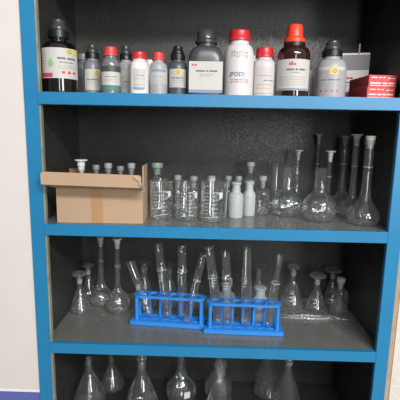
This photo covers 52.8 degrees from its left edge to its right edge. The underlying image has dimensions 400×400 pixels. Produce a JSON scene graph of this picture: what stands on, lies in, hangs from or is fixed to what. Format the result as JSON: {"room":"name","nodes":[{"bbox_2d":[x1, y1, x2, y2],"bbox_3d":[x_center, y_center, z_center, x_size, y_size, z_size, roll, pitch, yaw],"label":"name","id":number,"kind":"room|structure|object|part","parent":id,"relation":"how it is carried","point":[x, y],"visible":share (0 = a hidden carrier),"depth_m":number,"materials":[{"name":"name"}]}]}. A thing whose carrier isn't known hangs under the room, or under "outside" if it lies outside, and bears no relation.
{"room":"science classroom","nodes":[
{"label":"science classroom","id":0,"kind":"room"},
{"bbox_2d":[0,0,399,399],"bbox_3d":[0.048,-0.285,1.167,5.200,3.000,0.459,1,10,1],"label":"wall","id":1,"kind":"structure","parent":0,"point":[19,368],"depth_m":1.02,"materials":[{"name":"white paint"}]},
{"bbox_2d":[0,389,39,391],"bbox_3d":[-1.496,0.454,1.329,2.141,0.004,0.456,1,10,1],"label":"trim","id":2,"kind":"structure","parent":1,"relation":"attached to","point":[0,389],"depth_m":1.09,"materials":[{"name":"white paint"}]},
{"bbox_2d":[384,256,399,399],"bbox_3d":[0.513,-0.275,1.159,0.012,3.000,0.457,1,10,1],"label":"trim","id":3,"kind":"structure","parent":1,"relation":"attached to","point":[397,294],"depth_m":1.03,"materials":[{"name":"paint"}]},
{"bbox_2d":[19,0,399,399],"bbox_3d":[0.037,0.198,1.190,0.917,1.656,0.344,1,10,1],"label":"shelving unit","id":4,"kind":"object","parent":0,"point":[201,136],"visible":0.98,"depth_m":1.23,"materials":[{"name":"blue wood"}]},
{"bbox_3d":[-0.408,0.215,1.036,0.034,1.656,0.014,1,10,1],"label":"frame post","id":5,"kind":"part","parent":4,"relation":"part of","materials":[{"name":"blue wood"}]},
{"bbox_2d":[41,18,78,91],"bbox_3d":[-0.347,-0.352,0.995,0.087,0.176,0.088,-2,10,-19],"label":"bottle","id":6,"kind":"object","parent":4,"relation":"on","point":[59,57],"visible":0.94,"depth_m":0.97,"materials":[{"name":"black glass"}]},
{"bbox_2d":[57,57,74,63],"bbox_3d":[-0.320,-0.335,0.967,0.044,0.013,0.006,-7,13,-40],"label":"print","id":7,"kind":"object","parent":6,"relation":"on","point":[60,60],"depth_m":0.96,"materials":[{"name":"grey paper"}]},
{"bbox_2d":[70,270,90,314],"bbox_3d":[-0.367,0.281,1.230,0.064,0.126,0.064,-2,10,-17],"label":"flask","id":8,"kind":"object","parent":4,"relation":"on","point":[79,280],"visible":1,"depth_m":1.22,"materials":[{"name":"clear glass"}]},
{"bbox_2d":[78,53,85,91],"bbox_3d":[-0.325,-0.345,1.123,0.045,0.119,0.045,-2,10,-16],"label":"bottle","id":9,"kind":"object","parent":4,"relation":"on","point":[81,56],"visible":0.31,"depth_m":1.10,"materials":[{"name":"grey plastic"}]},
{"bbox_2d":[81,262,96,298],"bbox_3d":[-0.371,0.268,1.337,0.050,0.116,0.050,-2,10,-16],"label":"flask","id":10,"kind":"object","parent":4,"relation":"on","point":[88,271],"visible":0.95,"depth_m":1.33,"materials":[{"name":"clear glass"}]},
{"bbox_2d":[73,358,107,399],"bbox_3d":[-0.346,0.576,1.260,0.118,0.176,0.118,-2,10,-16],"label":"flask","id":11,"kind":"object","parent":4,"relation":"on","point":[85,358],"visible":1,"depth_m":1.26,"materials":[{"name":"clear glass"}]},
{"bbox_2d":[83,44,101,92],"bbox_3d":[-0.279,-0.336,1.048,0.047,0.129,0.048,-1,10,-15],"label":"bottle","id":12,"kind":"object","parent":4,"relation":"on","point":[92,67],"visible":0.79,"depth_m":1.03,"materials":[{"name":"grey plastic"}]},
{"bbox_2d":[40,163,147,223],"bbox_3d":[-0.254,-0.016,1.026,0.242,0.146,0.170,1,10,-1],"label":"cardboard box","id":13,"kind":"object","parent":4,"relation":"on","point":[83,197],"visible":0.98,"depth_m":1.01,"materials":[{"name":"brown cardboard"}]},
{"bbox_2d":[74,159,87,172],"bbox_3d":[-0.312,-0.030,1.064,0.041,0.153,0.041,1,10,1],"label":"bottle","id":14,"kind":"object","parent":13,"relation":"in","point":[80,162],"visible":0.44,"depth_m":1.05,"materials":[{"name":"clear glass"}]},
{"bbox_2d":[92,165,99,173],"bbox_3d":[-0.307,-0.039,1.196,0.042,0.131,0.042,1,10,1],"label":"bottle","id":15,"kind":"object","parent":13,"relation":"in","point":[96,168],"visible":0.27,"depth_m":1.18,"materials":[{"name":"clear glass"}]},
{"bbox_3d":[-0.252,0.015,1.016,0.217,0.088,0.003,1,10,-1],"label":"panel","id":16,"kind":"part","parent":13,"relation":"part of","materials":[{"name":"brown cardboard"}]},
{"bbox_2d":[104,163,111,173],"bbox_3d":[-0.241,-0.025,1.063,0.041,0.145,0.041,1,10,1],"label":"bottle","id":17,"kind":"object","parent":13,"relation":"in","point":[108,166],"visible":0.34,"depth_m":1.05,"materials":[{"name":"clear glass"}]},
{"bbox_2d":[117,166,123,174],"bbox_3d":[-0.235,-0.036,1.195,0.042,0.129,0.042,1,10,1],"label":"bottle","id":18,"kind":"object","parent":13,"relation":"in","point":[120,169],"visible":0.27,"depth_m":1.18,"materials":[{"name":"clear glass"}]},
{"bbox_2d":[127,163,134,174],"bbox_3d":[-0.181,-0.025,1.066,0.041,0.146,0.041,1,10,1],"label":"bottle","id":19,"kind":"object","parent":13,"relation":"in","point":[131,166],"visible":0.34,"depth_m":1.05,"materials":[{"name":"clear glass"}]},
{"bbox_3d":[-0.146,0.009,1.066,0.003,0.088,0.096,1,10,-1],"label":"panel","id":20,"kind":"part","parent":13,"relation":"part of","materials":[{"name":"brown cardboard"}]},
{"bbox_2d":[90,236,113,306],"bbox_3d":[-0.315,0.225,1.282,0.076,0.222,0.076,-1,10,-14],"label":"flask","id":21,"kind":"object","parent":4,"relation":"on","point":[100,241],"visible":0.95,"depth_m":1.27,"materials":[{"name":"clear glass"}]},
{"bbox_2d":[101,46,120,92],"bbox_3d":[-0.219,-0.316,0.989,0.047,0.112,0.048,-1,10,-12],"label":"bottle","id":22,"kind":"object","parent":4,"relation":"on","point":[110,66],"visible":0.88,"depth_m":0.97,"materials":[{"name":"grey plastic"}]},
{"bbox_2d":[106,237,129,313],"bbox_3d":[-0.251,0.229,1.226,0.073,0.234,0.073,-1,10,-12],"label":"flask","id":23,"kind":"object","parent":4,"relation":"on","point":[117,241],"visible":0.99,"depth_m":1.21,"materials":[{"name":"clear glass"}]},
{"bbox_2d":[120,46,131,92],"bbox_3d":[-0.193,-0.335,1.051,0.042,0.128,0.043,-1,10,-10],"label":"bottle","id":24,"kind":"object","parent":4,"relation":"on","point":[125,56],"visible":0.63,"depth_m":1.03,"materials":[{"name":"grey plastic"}]},
{"bbox_2d":[130,51,148,92],"bbox_3d":[-0.149,-0.309,0.987,0.046,0.102,0.049,0,10,-8],"label":"bottle","id":25,"kind":"object","parent":4,"relation":"on","point":[139,69],"visible":0.91,"depth_m":0.97,"materials":[{"name":"white plastic"}]},
{"bbox_2d":[126,356,158,399],"bbox_3d":[-0.181,0.569,1.252,0.119,0.197,0.119,0,10,-8],"label":"flask","id":26,"kind":"object","parent":4,"relation":"on","point":[136,356],"visible":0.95,"depth_m":1.25,"materials":[{"name":"clear glass"}]},
{"bbox_2d":[146,59,152,92],"bbox_3d":[-0.138,-0.332,1.111,0.044,0.104,0.044,0,10,-7],"label":"bottle","id":27,"kind":"object","parent":4,"relation":"on","point":[149,61],"visible":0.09,"depth_m":1.09,"materials":[{"name":"white plastic"}]},
{"bbox_2d":[149,52,166,93],"bbox_3d":[-0.102,-0.310,0.992,0.044,0.102,0.045,0,10,-6],"label":"bottle","id":28,"kind":"object","parent":4,"relation":"on","point":[158,68],"visible":0.89,"depth_m":0.98,"materials":[{"name":"grey plastic"}]},
{"bbox_2d":[152,69,165,71],"bbox_3d":[-0.100,-0.308,0.974,0.034,0.017,0.008,0,10,-8],"label":"print","id":29,"kind":"object","parent":28,"relation":"on","point":[153,70],"depth_m":0.97,"materials":[{"name":"blue paper"}]},
{"bbox_2d":[148,162,168,212],"bbox_3d":[-0.126,-0.038,1.177,0.068,0.142,0.068,1,10,1],"label":"bottle","id":30,"kind":"object","parent":4,"relation":"on","point":[156,166],"visible":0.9,"depth_m":1.17,"materials":[{"name":"clear glass"}]},
{"bbox_2d":[150,178,174,219],"bbox_3d":[-0.105,-0.003,1.088,0.064,0.104,0.064,8,12,34],"label":"beaker","id":31,"kind":"object","parent":4,"relation":"on","point":[157,217],"visible":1,"depth_m":1.08,"materials":[{"name":"clear glass"}]},
{"bbox_2d":[130,290,207,329],"bbox_3d":[-0.089,0.317,1.173,0.221,0.086,0.060,2,10,6],"label":"test tube rack","id":32,"kind":"object","parent":4,"relation":"on","point":[139,318],"visible":0.99,"depth_m":1.17,"materials":[{"name":"blue plastic"}]},
{"bbox_3d":[-0.183,0.313,1.166,0.012,0.066,0.011,2,10,6],"label":"post","id":33,"kind":"part","parent":32,"relation":"part of","materials":[{"name":"blue plastic"}]},
{"bbox_2d":[126,260,153,316],"bbox_3d":[-0.176,0.258,1.174,0.084,0.167,0.029,4,10,15],"label":"test tube","id":34,"kind":"object","parent":32,"relation":"in","point":[131,260],"visible":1,"depth_m":1.17,"materials":[{"name":"clear glass"}]},
{"bbox_3d":[-0.180,0.308,1.198,0.012,0.066,0.011,2,10,6],"label":"post","id":35,"kind":"part","parent":32,"relation":"part of","materials":[{"name":"blue plastic"}]},
{"bbox_2d":[140,314,147,318],"bbox_3d":[-0.165,0.343,1.186,0.026,0.002,0.026,2,10,6],"label":"cup","id":36,"kind":"object","parent":32,"relation":"on","point":[142,316],"depth_m":1.19,"materials":[{"name":"blue plastic"}]},
{"bbox_3d":[-0.148,0.309,1.193,0.010,0.067,0.010,2,10,6],"label":"post","id":37,"kind":"part","parent":32,"relation":"part of","materials":[{"name":"blue plastic"}]},
{"bbox_2d":[150,315,158,318],"bbox_3d":[-0.135,0.344,1.183,0.026,0.002,0.026,2,10,6],"label":"cup","id":38,"kind":"object","parent":32,"relation":"on","point":[153,316],"depth_m":1.18,"materials":[{"name":"blue plastic"}]},
{"bbox_3d":[-0.117,0.310,1.190,0.010,0.067,0.010,2,10,6],"label":"post","id":39,"kind":"part","parent":32,"relation":"part of","materials":[{"name":"blue plastic"}]},
{"bbox_2d":[153,243,171,317],"bbox_3d":[-0.108,0.234,1.164,0.057,0.222,0.029,4,10,14],"label":"test tube","id":40,"kind":"object","parent":32,"relation":"in","point":[155,243],"visible":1,"depth_m":1.16,"materials":[{"name":"clear glass"}]},
{"bbox_2d":[160,315,168,319],"bbox_3d":[-0.104,0.345,1.180,0.026,0.002,0.026,2,10,6],"label":"cup","id":41,"kind":"object","parent":32,"relation":"on","point":[162,317],"depth_m":1.18,"materials":[{"name":"blue plastic"}]},
{"bbox_3d":[-0.088,0.278,1.167,0.209,0.006,0.041,2,10,6],"label":"plate","id":42,"kind":"part","parent":32,"relation":"part of","materials":[{"name":"blue plastic"}]},
{"bbox_3d":[-0.087,0.311,1.187,0.010,0.067,0.010,2,10,6],"label":"post","id":43,"kind":"part","parent":32,"relation":"part of","materials":[{"name":"blue plastic"}]},
{"bbox_2d":[170,316,178,320],"bbox_3d":[-0.074,0.346,1.177,0.026,0.002,0.026,2,10,6],"label":"cup","id":44,"kind":"object","parent":32,"relation":"on","point":[172,318],"depth_m":1.18,"materials":[{"name":"blue plastic"}]},
{"bbox_3d":[-0.057,0.313,1.184,0.010,0.067,0.010,2,10,6],"label":"post","id":45,"kind":"part","parent":32,"relation":"part of","materials":[{"name":"blue plastic"}]},
{"bbox_2d":[177,246,186,318],"bbox_3d":[-0.052,0.238,1.163,0.029,0.217,0.037,-2,10,-19],"label":"test tube","id":46,"kind":"object","parent":32,"relation":"in","point":[186,246],"visible":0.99,"depth_m":1.17,"materials":[{"name":"clear glass"}]},
{"bbox_3d":[-0.026,0.314,1.181,0.010,0.067,0.010,2,10,6],"label":"post","id":47,"kind":"part","parent":32,"relation":"part of","materials":[{"name":"blue plastic"}]},
{"bbox_2d":[191,318,198,321],"bbox_3d":[-0.013,0.348,1.171,0.026,0.002,0.026,2,10,6],"label":"cup","id":48,"kind":"object","parent":32,"relation":"on","point":[192,319],"depth_m":1.17,"materials":[{"name":"blue plastic"}]},
{"bbox_2d":[184,254,206,323],"bbox_3d":[-0.013,0.250,1.141,0.070,0.202,0.023,-5,11,-31],"label":"test tube","id":49,"kind":"object","parent":32,"relation":"in","point":[206,254],"visible":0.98,"depth_m":1.14,"materials":[{"name":"clear glass"}]},
{"bbox_3d":[0.003,0.320,1.147,0.012,0.066,0.011,2,10,6],"label":"post","id":50,"kind":"part","parent":32,"relation":"part of","materials":[{"name":"blue plastic"}]},
{"bbox_2d":[168,45,186,93],"bbox_3d":[-0.056,-0.320,1.004,0.048,0.121,0.049,1,10,-3],"label":"bottle","id":51,"kind":"object","parent":4,"relation":"on","point":[177,69],"visible":0.83,"depth_m":0.99,"materials":[{"name":"grey plastic"}]},
{"bbox_2d":[170,175,184,211],"bbox_3d":[-0.066,-0.020,1.184,0.044,0.107,0.044,1,10,1],"label":"bottle","id":52,"kind":"object","parent":4,"relation":"on","point":[177,178],"visible":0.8,"depth_m":1.17,"materials":[{"name":"clear glass"}]},
{"bbox_2d":[165,362,196,399],"bbox_3d":[-0.061,0.523,1.318,0.104,0.270,0.104,1,10,-2],"label":"flask","id":53,"kind":"object","parent":4,"relation":"on","point":[187,394],"visible":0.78,"depth_m":1.32,"materials":[{"name":"clear glass"}]},
{"bbox_2d":[174,180,200,220],"bbox_3d":[-0.034,0.000,1.085,0.073,0.102,0.067,-1,10,-10],"label":"beaker","id":54,"kind":"object","parent":4,"relation":"on","point":[183,218],"visible":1,"depth_m":1.08,"materials":[{"name":"clear glass"}]},
{"bbox_2d":[186,176,200,212],"bbox_3d":[-0.019,-0.018,1.183,0.045,0.105,0.045,1,10,1],"label":"bottle","id":55,"kind":"object","parent":4,"relation":"on","point":[193,179],"visible":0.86,"depth_m":1.18,"materials":[{"name":"clear glass"}]},
{"bbox_2d":[188,29,223,94],"bbox_3d":[0.015,-0.336,0.997,0.088,0.156,0.072,1,10,0],"label":"bottle","id":56,"kind":"object","parent":4,"relation":"on","point":[205,61],"visible":0.89,"depth_m":0.97,"materials":[{"name":"grey plastic"}]},
{"bbox_2d":[196,70,217,71],"bbox_3d":[0.016,-0.310,0.966,0.052,0.004,0.001,1,10,1],"label":"print","id":57,"kind":"object","parent":56,"relation":"on","point":[196,70],"depth_m":0.97},
{"bbox_2d":[203,175,218,212],"bbox_3d":[0.033,-0.018,1.182,0.046,0.107,0.046,1,10,1],"label":"bottle","id":58,"kind":"object","parent":4,"relation":"on","point":[211,181],"visible":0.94,"depth_m":1.18,"materials":[{"name":"clear glass"}]},
{"bbox_3d":[0.030,0.397,1.056,0.850,0.029,0.013,1,10,1],"label":"shelf","id":59,"kind":"part","parent":4,"relation":"part of","materials":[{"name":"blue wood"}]},
{"bbox_2d":[200,178,229,222],"bbox_3d":[0.036,0.001,1.071,0.075,0.108,0.075,-5,12,-32],"label":"beaker","id":60,"kind":"object","parent":4,"relation":"on","point":[206,219],"visible":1,"depth_m":1.06,"materials":[{"name":"clear glass"}]},
{"bbox_3d":[0.036,0.082,1.002,0.850,0.029,0.013,1,10,1],"label":"shelf","id":61,"kind":"part","parent":4,"relation":"part of","materials":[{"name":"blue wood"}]},
{"bbox_3d":[0.043,-0.233,0.948,0.850,0.029,0.013,1,10,1],"label":"shelf","id":62,"kind":"part","parent":4,"relation":"part of","materials":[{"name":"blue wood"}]},
{"bbox_2d":[206,358,232,399],"bbox_3d":[0.062,0.580,1.242,0.106,0.190,0.106,2,10,4],"label":"flask","id":63,"kind":"object","parent":4,"relation":"on","point":[220,358],"visible":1,"depth_m":1.24,"materials":[{"name":"clear glass"}]},
{"bbox_2d":[217,278,234,316],"bbox_3d":[0.081,0.294,1.235,0.054,0.115,0.054,2,10,4],"label":"plastic bottle","id":64,"kind":"object","parent":4,"relation":"on","point":[226,290],"visible":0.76,"depth_m":1.22,"materials":[{"name":"white plastic"}]},
{"bbox_2d":[221,176,231,210],"bbox_3d":[0.085,-0.021,1.216,0.041,0.104,0.041,1,10,1],"label":"bottle","id":65,"kind":"object","parent":4,"relation":"on","point":[227,178],"visible":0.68,"depth_m":1.21,"materials":[{"name":"clear glass"}]},
{"bbox_2d":[228,181,243,218],"bbox_3d":[0.100,-0.001,1.117,0.042,0.099,0.042,2,10,5],"label":"plastic bottle","id":66,"kind":"object","parent":4,"relation":"on","point":[235,198],"visible":1,"depth_m":1.10,"materials":[{"name":"white plastic"}]},
{"bbox_2d":[223,29,253,94],"bbox_3d":[0.096,-0.334,0.994,0.073,0.157,0.074,2,10,5],"label":"bottle","id":67,"kind":"object","parent":4,"relation":"on","point":[239,55],"visible":0.92,"depth_m":0.97,"materials":[{"name":"white plastic"}]},
{"bbox_2d":[235,176,243,191],"bbox_3d":[0.112,-0.017,1.181,0.032,0.108,0.032,1,10,1],"label":"bottle","id":68,"kind":"object","parent":4,"relation":"on","point":[237,178],"visible":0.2,"depth_m":1.17,"materials":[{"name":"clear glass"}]},
{"bbox_2d":[203,298,283,336],"bbox_3d":[0.122,0.327,1.136,0.221,0.086,0.060,1,10,2],"label":"test tube rack","id":69,"kind":"object","parent":4,"relation":"on","point":[263,328],"visible":0.98,"depth_m":1.12,"materials":[{"name":"blue plastic"}]},
{"bbox_3d":[0.028,0.325,1.123,0.012,0.067,0.011,1,10,2],"label":"post","id":70,"kind":"part","parent":69,"relation":"part of","materials":[{"name":"blue plastic"}]},
{"bbox_2d":[204,247,222,324],"bbox_3d":[0.038,0.240,1.124,0.057,0.229,0.028,2,10,5],"label":"test tube","id":71,"kind":"object","parent":69,"relation":"in","point":[213,247],"visible":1,"depth_m":1.12,"materials":[{"name":"clear glass"}]},
{"bbox_2d":[212,322,219,326],"bbox_3d":[0.045,0.354,1.144,0.026,0.002,0.026,1,10,2],"label":"cup","id":72,"kind":"object","parent":69,"relation":"on","point":[213,323],"depth_m":1.15,"materials":[{"name":"blue plastic"}]},
{"bbox_3d":[0.062,0.320,1.153,0.009,0.067,0.009,-8,13,-42],"label":"post","id":73,"kind":"part","parent":69,"relation":"part of","materials":[{"name":"blue plastic"}]},
{"bbox_2d":[222,323,230,326],"bbox_3d":[0.076,0.355,1.143,0.026,0.002,0.026,1,10,2],"label":"cup","id":74,"kind":"object","parent":69,"relation":"on","point":[223,324],"depth_m":1.14,"materials":[{"name":"blue plastic"}]},
{"bbox_2d":[222,251,231,321],"bbox_3d":[0.075,0.248,1.124,0.037,0.214,0.028,4,10,14],"label":"test tube","id":75,"kind":"object","parent":69,"relation":"in","point":[230,251],"visible":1,"depth_m":1.12,"materials":[{"name":"clear glass"}]},
{"bbox_3d":[0.092,0.321,1.151,0.009,0.067,0.009,-8,13,-42],"label":"post","id":76,"kind":"part","parent":69,"relation":"part of","materials":[{"name":"blue plastic"}]},
{"bbox_2d":[233,323,241,327],"bbox_3d":[0.106,0.356,1.142,0.026,0.002,0.026,1,10,2],"label":"cup","id":77,"kind":"object","parent":69,"relation":"on","point":[235,325],"depth_m":1.14,"materials":[{"name":"blue plastic"}]},
{"bbox_3d":[0.123,0.322,1.150,0.010,0.067,0.010,1,10,2],"label":"post","id":78,"kind":"part","parent":69,"relation":"part of","materials":[{"name":"blue plastic"}]},
{"bbox_3d":[0.123,0.288,1.130,0.209,0.006,0.041,1,10,2],"label":"plate","id":79,"kind":"part","parent":69,"relation":"part of","materials":[{"name":"blue plastic"}]},
{"bbox_2d":[241,247,252,325],"bbox_3d":[0.129,0.242,1.122,0.030,0.230,0.030,5,10,29],"label":"test tube","id":80,"kind":"object","parent":69,"relation":"in","point":[252,247],"visible":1,"depth_m":1.11,"materials":[{"name":"clear glass"}]},
{"bbox_2d":[244,323,252,327],"bbox_3d":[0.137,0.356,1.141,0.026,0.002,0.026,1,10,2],"label":"cup","id":81,"kind":"object","parent":69,"relation":"on","point":[251,324],"depth_m":1.14,"materials":[{"name":"blue plastic"}]},
{"bbox_3d":[0.153,0.323,1.149,0.009,0.067,0.009,-8,13,-42],"label":"post","id":82,"kind":"part","parent":69,"relation":"part of","materials":[{"name":"blue plastic"}]},
{"bbox_2d":[255,324,263,328],"bbox_3d":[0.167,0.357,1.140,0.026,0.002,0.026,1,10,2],"label":"cup","id":83,"kind":"object","parent":69,"relation":"on","point":[257,326],"depth_m":1.14,"materials":[{"name":"blue plastic"}]},
{"bbox_3d":[0.184,0.323,1.148,0.009,0.067,0.009,-1,10,-13],"label":"post","id":84,"kind":"part","parent":69,"relation":"part of","materials":[{"name":"blue plastic"}]},
{"bbox_2d":[265,324,273,328],"bbox_3d":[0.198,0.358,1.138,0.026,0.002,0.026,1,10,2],"label":"cup","id":85,"kind":"object","parent":69,"relation":"on","point":[267,326],"depth_m":1.14,"materials":[{"name":"blue plastic"}]},
{"bbox_2d":[265,257,283,325],"bbox_3d":[0.206,0.254,1.120,0.046,0.210,0.026,-1,10,-12],"label":"test tube","id":86,"kind":"object","parent":69,"relation":"in","point":[276,257],"visible":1,"depth_m":1.12,"materials":[{"name":"clear glass"}]},
{"bbox_3d":[0.215,0.330,1.116,0.012,0.066,0.011,1,10,2],"label":"post","id":87,"kind":"part","parent":69,"relation":"part of","materials":[{"name":"blue plastic"}]},
{"bbox_2d":[243,181,255,215],"bbox_3d":[0.140,-0.005,1.146,0.036,0.098,0.036,2,10,7],"label":"plastic bottle","id":88,"kind":"object","parent":4,"relation":"on","point":[249,195],"visible":0.99,"depth_m":1.13,"materials":[{"name":"white plastic"}]},
{"bbox_2d":[241,162,258,209],"bbox_3d":[0.154,-0.045,1.241,0.054,0.145,0.054,1,10,1],"label":"bottle","id":89,"kind":"object","parent":4,"relation":"on","point":[250,165],"visible":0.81,"depth_m":1.23,"materials":[{"name":"clear glass"}]},
{"bbox_2d":[251,285,267,321],"bbox_3d":[0.178,0.308,1.199,0.047,0.104,0.047,3,10,9],"label":"plastic bottle","id":90,"kind":"object","parent":4,"relation":"on","point":[260,289],"visible":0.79,"depth_m":1.18,"materials":[{"name":"white plastic"}]},
{"bbox_2d":[254,176,269,214],"bbox_3d":[0.181,-0.015,1.169,0.046,0.111,0.046,1,10,1],"label":"bottle","id":91,"kind":"object","parent":4,"relation":"on","point":[262,179],"visible":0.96,"depth_m":1.16,"materials":[{"name":"clear glass"}]},
{"bbox_2d":[253,47,275,95],"bbox_3d":[0.161,-0.318,1.012,0.056,0.122,0.059,3,10,8],"label":"bottle","id":92,"kind":"object","parent":4,"relation":"on","point":[264,66],"visible":0.84,"depth_m":0.99,"materials":[{"name":"white plastic"}]},
{"bbox_2d":[265,163,283,209],"bbox_3d":[0.232,-0.043,1.244,0.058,0.143,0.059,3,10,10],"label":"flask","id":93,"kind":"object","parent":4,"relation":"on","point":[273,208],"visible":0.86,"depth_m":1.24,"materials":[{"name":"clear glass"}]},
{"bbox_2d":[271,166,301,216],"bbox_3d":[0.250,-0.025,1.155,0.089,0.139,0.090,3,10,12],"label":"flask","id":94,"kind":"object","parent":4,"relation":"on","point":[285,214],"visible":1,"depth_m":1.15,"materials":[{"name":"clear glass"}]},
{"bbox_2d":[272,360,300,399],"bbox_3d":[0.269,0.571,1.238,0.111,0.215,0.111,4,10,14],"label":"flask","id":95,"kind":"object","parent":4,"relation":"on","point":[287,362],"visible":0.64,"depth_m":1.23,"materials":[{"name":"clear glass"}]},
{"bbox_2d":[280,264,303,307],"bbox_3d":[0.302,0.277,1.313,0.078,0.132,0.078,3,10,14],"label":"flask","id":96,"kind":"object","parent":4,"relation":"on","point":[292,273],"visible":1,"depth_m":1.30,"materials":[{"name":"clear glass"}]},
{"bbox_2d":[276,24,310,95],"bbox_3d":[0.230,-0.338,0.990,0.079,0.172,0.080,3,10,12],"label":"bottle","id":97,"kind":"object","parent":4,"relation":"on","point":[293,60],"visible":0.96,"depth_m":0.96,"materials":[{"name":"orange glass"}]},
{"bbox_2d":[279,72,305,85],"bbox_3d":[0.222,-0.291,0.966,0.062,0.030,0.015,3,10,12],"label":"print","id":98,"kind":"object","parent":97,"relation":"on","point":[285,78],"depth_m":0.96,"materials":[{"name":"grey paper"}]},
{"bbox_2d":[286,150,304,209],"bbox_3d":[0.300,-0.063,1.248,0.060,0.184,0.060,3,10,13],"label":"flask","id":99,"kind":"object","parent":4,"relation":"on","point":[298,152],"visible":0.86,"depth_m":1.25,"materials":[{"name":"clear glass"}]},
{"bbox_2d":[308,62,313,95],"bbox_3d":[0.280,-0.315,1.075,0.047,0.100,0.047,3,10,14],"label":"bottle","id":100,"kind":"object","parent":4,"relation":"on","point":[311,74],"visible":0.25,"depth_m":1.06,"materials":[{"name":"white plastic"}]},
{"bbox_2d":[305,134,324,208],"bbox_3d":[0.367,-0.089,1.264,0.064,0.233,0.064,4,10,16],"label":"flask","id":101,"kind":"object","parent":4,"relation":"on","point":[319,139],"visible":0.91,"depth_m":1.26,"materials":[{"name":"clear glass"}]},
{"bbox_2d":[305,272,326,312],"bbox_3d":[0.369,0.291,1.273,0.064,0.120,0.064,4,10,17],"label":"flask","id":102,"kind":"object","parent":4,"relation":"on","point":[316,281],"visible":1,"depth_m":1.27,"materials":[{"name":"clear glass"}]},
{"bbox_2d":[301,167,336,221],"bbox_3d":[0.326,-0.015,1.095,0.093,0.143,0.094,4,10,17],"label":"flask","id":103,"kind":"object","parent":4,"relation":"on","point":[314,219],"visible":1,"depth_m":1.09,"materials":[{"name":"clear glass"}]},
{"bbox_2d":[318,151,335,214],"bbox_3d":[0.376,-0.050,1.177,0.051,0.186,0.051,4,10,18],"label":"flask","id":104,"kind":"object","parent":4,"relation":"on","point":[330,153],"visible":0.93,"depth_m":1.17,"materials":[{"name":"clear glass"}]},
{"bbox_2d":[314,40,346,96],"bbox_3d":[0.326,-0.321,1.000,0.074,0.139,0.075,4,10,17],"label":"bottle","id":105,"kind":"object","parent":4,"relation":"on","point":[331,72],"visible":0.94,"depth_m":0.97,"materials":[{"name":"grey plastic"}]},
{"bbox_2d":[322,266,342,305],"bbox_3d":[0.433,0.283,1.318,0.058,0.123,0.058,5,10,19],"label":"flask","id":106,"kind":"object","parent":4,"relation":"on","point":[332,276],"visible":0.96,"depth_m":1.31,"materials":[{"name":"clear glass"}]},
{"bbox_2d":[330,277,348,315],"bbox_3d":[0.433,0.298,1.247,0.052,0.118,0.052,1,10,1],"label":"bottle","id":107,"kind":"object","parent":4,"relation":"on","point":[341,280],"visible":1,"depth_m":1.24,"materials":[{"name":"clear glass"}]},
{"bbox_2d":[328,136,352,211],"bbox_3d":[0.436,-0.080,1.228,0.074,0.229,0.074,5,10,19],"label":"flask","id":108,"kind":"object","parent":4,"relation":"on","point":[345,138],"visible":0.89,"depth_m":1.22,"materials":[{"name":"clear glass"}]},
{"bbox_2d":[338,134,363,218],"bbox_3d":[0.433,-0.067,1.134,0.072,0.235,0.072,5,10,21],"label":"flask","id":109,"kind":"object","parent":4,"relation":"on","point":[357,137],"visible":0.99,"depth_m":1.13,"materials":[{"name":"clear glass"}]},
{"bbox_2d":[341,44,369,96],"bbox_3d":[0.428,-0.349,1.121,0.073,0.156,0.033,3,10,12],"label":"carton","id":110,"kind":"object","parent":4,"relation":"on","point":[357,64],"visible":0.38,"depth_m":1.10,"materials":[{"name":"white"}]},
{"bbox_3d":[0.425,-0.376,1.101,0.073,0.040,0.001,3,10,12],"label":"grey panel","id":111,"kind":"part","parent":110,"relation":"part of","materials":[{"name":"grey cardboard"}]},
{"bbox_2d":[347,136,380,225],"bbox_3d":[0.435,-0.050,1.051,0.083,0.231,0.083,5,11,22],"label":"flask","id":112,"kind":"object","parent":4,"relation":"on","point":[370,140],"visible":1,"depth_m":1.04,"materials":[{"name":"clear glass"}]},
{"bbox_2d":[348,87,394,97],"bbox_3d":[0.431,-0.266,1.019,0.068,0.027,0.110,1,10,-3],"label":"carton","id":113,"kind":"object","parent":4,"relation":"on","point":[383,92],"visible":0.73,"depth_m":0.97,"materials":[{"name":"red cardboard"}]},
{"bbox_2d":[349,89,365,96],"bbox_3d":[0.397,-0.266,1.017,0.001,0.019,0.100,1,10,-3],"label":"print","id":114,"kind":"object","parent":113,"relation":"on","point":[361,93],"depth_m":1.01},
{"bbox_2d":[349,75,396,90],"bbox_3d":[0.432,-0.293,1.014,0.068,0.027,0.110,0,10,-4],"label":"carton","id":115,"kind":"object","parent":113,"relation":"on","point":[369,80],"visible":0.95,"depth_m":0.96,"materials":[{"name":"red cardboard"}]},
{"bbox_2d":[350,77,367,88],"bbox_3d":[0.399,-0.293,1.012,0.001,0.019,0.100,0,10,-4],"label":"print","id":116,"kind":"object","parent":115,"relation":"on","point":[364,81],"depth_m":1.01},
{"bbox_2d":[370,77,394,85],"bbox_3d":[0.435,-0.282,0.960,0.059,0.021,0.001,1,10,-3],"label":"print","id":117,"kind":"object","parent":115,"relation":"on","point":[372,77],"depth_m":0.96},
{"bbox_2d":[369,89,392,97],"bbox_3d":[0.433,-0.255,0.965,0.059,0.021,0.001,1,10,-3],"label":"print","id":118,"kind":"object","parent":113,"relation":"on","point":[370,89],"depth_m":0.96},
{"bbox_3d":[0.475,0.235,1.020,0.034,1.656,0.014,1,10,1],"label":"frame post","id":119,"kind":"part","parent":4,"relation":"part of","materials":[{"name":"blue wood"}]}
]}

